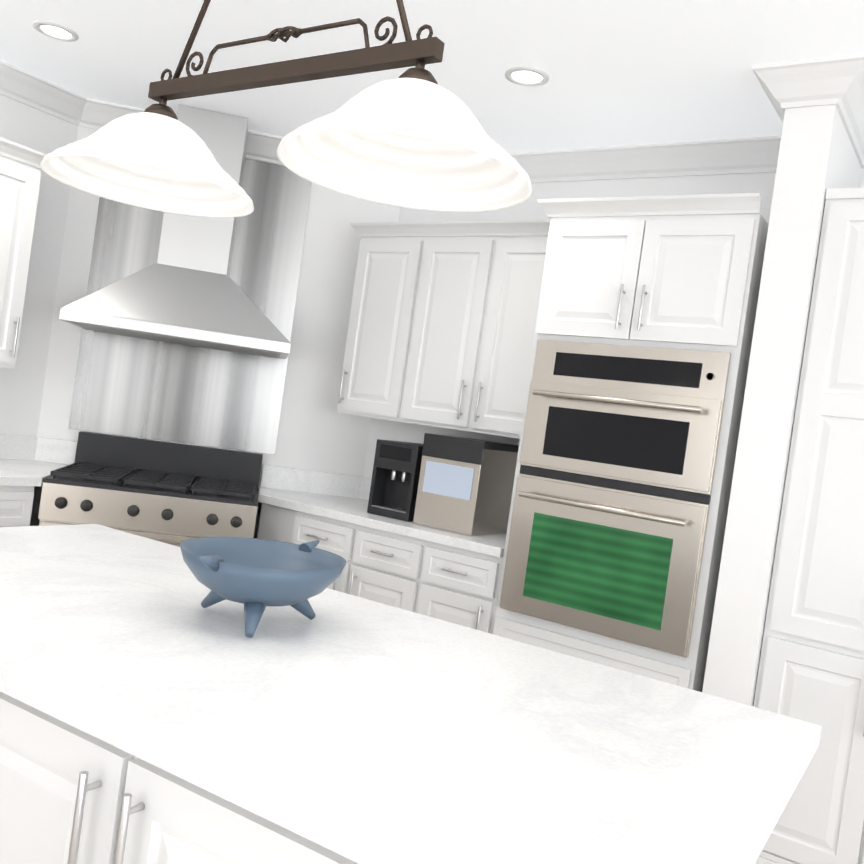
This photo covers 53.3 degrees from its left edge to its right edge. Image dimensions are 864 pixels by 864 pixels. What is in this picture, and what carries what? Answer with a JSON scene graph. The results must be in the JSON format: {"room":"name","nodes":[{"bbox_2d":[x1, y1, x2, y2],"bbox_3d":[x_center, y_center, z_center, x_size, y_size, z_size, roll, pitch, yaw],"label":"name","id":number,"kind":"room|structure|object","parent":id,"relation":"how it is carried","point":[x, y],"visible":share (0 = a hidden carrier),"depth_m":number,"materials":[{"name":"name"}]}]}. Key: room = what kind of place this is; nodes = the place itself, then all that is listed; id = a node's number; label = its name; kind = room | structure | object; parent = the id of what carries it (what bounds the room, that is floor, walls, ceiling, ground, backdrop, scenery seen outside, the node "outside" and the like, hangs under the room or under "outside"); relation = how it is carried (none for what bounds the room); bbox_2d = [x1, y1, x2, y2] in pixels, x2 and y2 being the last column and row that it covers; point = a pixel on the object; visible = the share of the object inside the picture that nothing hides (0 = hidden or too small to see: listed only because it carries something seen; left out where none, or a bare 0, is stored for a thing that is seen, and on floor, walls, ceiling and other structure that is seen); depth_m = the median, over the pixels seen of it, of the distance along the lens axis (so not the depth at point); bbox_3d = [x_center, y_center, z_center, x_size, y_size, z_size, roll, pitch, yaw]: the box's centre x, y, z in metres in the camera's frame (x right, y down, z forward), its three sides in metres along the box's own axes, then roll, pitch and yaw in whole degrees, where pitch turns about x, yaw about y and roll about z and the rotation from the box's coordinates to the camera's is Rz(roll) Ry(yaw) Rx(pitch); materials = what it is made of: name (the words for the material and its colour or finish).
{"room":"kitchen","nodes":[
{"label":"kitchen","id":0,"kind":"room"},
{"bbox_2d":[0,94,78,436],"bbox_3d":[-2.640,-0.387,3.653,0.390,2.740,1.930,8,1,33],"label":"wall","id":1,"kind":"structure","parent":0,"point":[21,388],"depth_m":4.25,"materials":[{"name":"white paint"}]},
{"bbox_2d":[0,137,46,368],"bbox_3d":[-2.083,-0.796,3.715,0.355,0.962,0.550,8,1,33],"label":"upper cabinet","id":2,"kind":"object","parent":1,"relation":"attached to","point":[20,172],"visible":0.98,"depth_m":3.77,"materials":[{"name":"white paint"}]},
{"bbox_2d":[29,126,399,538],"bbox_3d":[-1.160,-0.193,4.614,1.320,2.740,1.320,8,1,33],"label":"wall","id":3,"kind":"structure","parent":0,"point":[317,431],"depth_m":4.60,"materials":[{"name":"white paint"}]},
{"bbox_2d":[59,104,290,358],"bbox_3d":[-1.138,-0.997,4.192,1.020,1.126,0.560,8,1,-12],"label":"range hood","id":4,"kind":"object","parent":3,"relation":"attached to","point":[185,289],"visible":0.94,"depth_m":4.08,"materials":[{"name":"silver metal"}]},
{"bbox_2d":[69,159,311,454],"bbox_3d":[-1.237,-0.699,4.473,1.040,1.515,0.004,8,1,-12],"label":"backsplash","id":5,"kind":"structure","parent":3,"relation":"attached to","point":[152,389],"depth_m":4.50,"materials":[{"name":"silver metal"}]},
{"bbox_2d":[0,0,863,153],"bbox_3d":[-0.732,-1.530,1.227,18.000,0.100,16.000,8,1,33],"label":"ceiling","id":6,"kind":"structure","parent":0,"point":[629,72],"depth_m":3.23,"materials":[{"name":"white paint"}]},
{"bbox_2d":[33,20,78,41],"bbox_3d":[-1.508,-1.606,3.457,0.170,0.009,0.170,8,1,33],"label":"recessed light","id":7,"kind":"object","parent":6,"relation":"in","point":[53,30],"visible":1,"depth_m":3.45,"materials":[{"name":"white paint"}]},
{"bbox_2d":[40,0,531,217],"bbox_3d":[-0.258,-0.942,1.648,1.104,0.941,0.434,8,1,33],"label":"pendant light","id":8,"kind":"object","parent":6,"relation":"hanging from","point":[417,137],"visible":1,"depth_m":1.62,"materials":[{"name":"white glass"}]},
{"bbox_2d":[505,66,549,85],"bbox_3d":[0.360,-1.345,3.264,0.170,0.009,0.170,8,1,33],"label":"recessed light","id":9,"kind":"object","parent":6,"relation":"in","point":[526,76],"visible":1,"depth_m":3.26,"materials":[{"name":"white paint"}]},
{"bbox_2d":[363,105,863,705],"bbox_3d":[3.820,0.529,1.598,10.400,2.740,0.800,8,1,33],"label":"wall","id":10,"kind":"structure","parent":0,"point":[817,155],"depth_m":2.94,"materials":[{"name":"white paint"}]},
{"bbox_2d":[0,54,863,182],"bbox_3d":[0.218,-1.269,-0.557,14.400,0.117,8.300,8,1,33],"label":"crown molding","id":11,"kind":"structure","parent":10,"relation":"attached to","point":[838,81],"depth_m":3.79,"materials":[{"name":"white paint"}]},
{"bbox_2d":[337,219,549,438],"bbox_3d":[0.134,-0.494,4.174,1.242,0.962,0.390,8,1,33],"label":"upper cabinet","id":12,"kind":"object","parent":10,"relation":"attached to","point":[442,324],"visible":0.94,"depth_m":4.03,"materials":[{"name":"white paint"}]},
{"bbox_3d":[-1.122,1.283,1.257,18.000,0.100,16.000,8,1,33],"label":"floor","id":13,"kind":"structure","parent":0,"visible":0},
{"bbox_2d":[0,482,42,526],"bbox_3d":[-2.166,0.614,3.652,0.627,0.885,0.552,8,1,33],"label":"base cabinet","id":14,"kind":"object","parent":13,"relation":"on","point":[16,498],"depth_m":3.64,"materials":[{"name":"white paint"}]},
{"bbox_2d":[0,458,74,481],"bbox_3d":[-2.214,0.143,3.469,0.637,0.040,1.980,8,1,33],"label":"countertop","id":15,"kind":"structure","parent":14,"relation":"on","point":[11,469],"depth_m":3.94,"materials":[{"name":"white stone"}]},
{"bbox_2d":[38,431,262,546],"bbox_3d":[-1.341,0.615,4.108,0.914,1.098,0.772,8,1,-12],"label":"range","id":16,"kind":"object","parent":13,"relation":"on","point":[174,494],"visible":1,"depth_m":3.86,"materials":[{"name":"silver metal"}]},
{"bbox_2d":[0,700,303,863],"bbox_3d":[-0.604,0.851,1.856,1.815,0.884,1.074,8,1,33],"label":"kitchen island","id":17,"kind":"object","parent":13,"relation":"on","point":[62,801],"depth_m":1.23,"materials":[{"name":"white paint"}]},
{"bbox_2d":[0,524,821,863],"bbox_3d":[-0.422,0.410,1.755,2.158,0.040,1.054,8,1,33],"label":"island countertop","id":18,"kind":"structure","parent":17,"relation":"on","point":[362,730],"depth_m":1.32,"materials":[{"name":"white stone"}]},
{"bbox_2d":[180,537,345,637],"bbox_3d":[-0.357,0.317,1.792,0.342,0.155,0.425,8,1,33],"label":"bowl","id":19,"kind":"object","parent":18,"relation":"on","point":[255,576],"visible":1,"depth_m":1.71,"materials":[{"name":"blue ceramic"}]},
{"bbox_2d":[257,501,288,541],"bbox_3d":[-0.733,0.804,4.509,0.461,0.885,0.607,8,1,33],"label":"base cabinet","id":20,"kind":"object","parent":13,"relation":"on","point":[272,523],"depth_m":4.20,"materials":[{"name":"white paint"}]},
{"bbox_2d":[285,505,404,606],"bbox_3d":[-0.207,0.880,4.146,0.827,0.885,0.627,8,1,33],"label":"base cabinet","id":21,"kind":"object","parent":13,"relation":"on","point":[372,554],"depth_m":3.88,"materials":[{"name":"white paint"}]},
{"bbox_2d":[397,533,503,633],"bbox_3d":[0.204,0.940,3.871,0.448,0.885,0.627,8,1,33],"label":"base cabinet","id":22,"kind":"object","parent":13,"relation":"on","point":[449,576],"depth_m":3.61,"materials":[{"name":"white paint"}]},
{"bbox_2d":[258,485,506,552],"bbox_3d":[-0.218,0.411,4.184,1.616,0.040,0.637,8,1,33],"label":"countertop","id":23,"kind":"structure","parent":22,"relation":"on","point":[299,496],"depth_m":4.02,"materials":[{"name":"white stone"}]},
{"bbox_2d":[367,439,422,521],"bbox_3d":[-0.087,0.233,4.136,0.240,0.350,0.364,8,1,33],"label":"coffee machine","id":24,"kind":"object","parent":23,"relation":"on","point":[395,479],"visible":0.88,"depth_m":4.02,"materials":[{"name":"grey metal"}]},
{"bbox_2d":[413,433,518,535],"bbox_3d":[0.177,0.240,3.962,0.318,0.412,0.405,8,1,33],"label":"ice maker","id":25,"kind":"object","parent":23,"relation":"on","point":[465,486],"visible":0.85,"depth_m":3.81,"materials":[{"name":"silver metal"}]},
{"bbox_2d":[493,192,768,691],"bbox_3d":[0.785,0.295,3.486,0.862,2.332,0.721,8,1,33],"label":"tall cabinet","id":26,"kind":"object","parent":13,"relation":"on","point":[635,391],"visible":0.83,"depth_m":3.19,"materials":[{"name":"white paint"}]},
{"bbox_2d":[753,187,863,863],"bbox_3d":[1.656,0.412,2.954,0.777,2.350,0.637,8,1,33],"label":"tall cabinet","id":27,"kind":"object","parent":13,"relation":"on","point":[811,667],"visible":0.73,"depth_m":2.81,"materials":[{"name":"white paint"}]}
]}

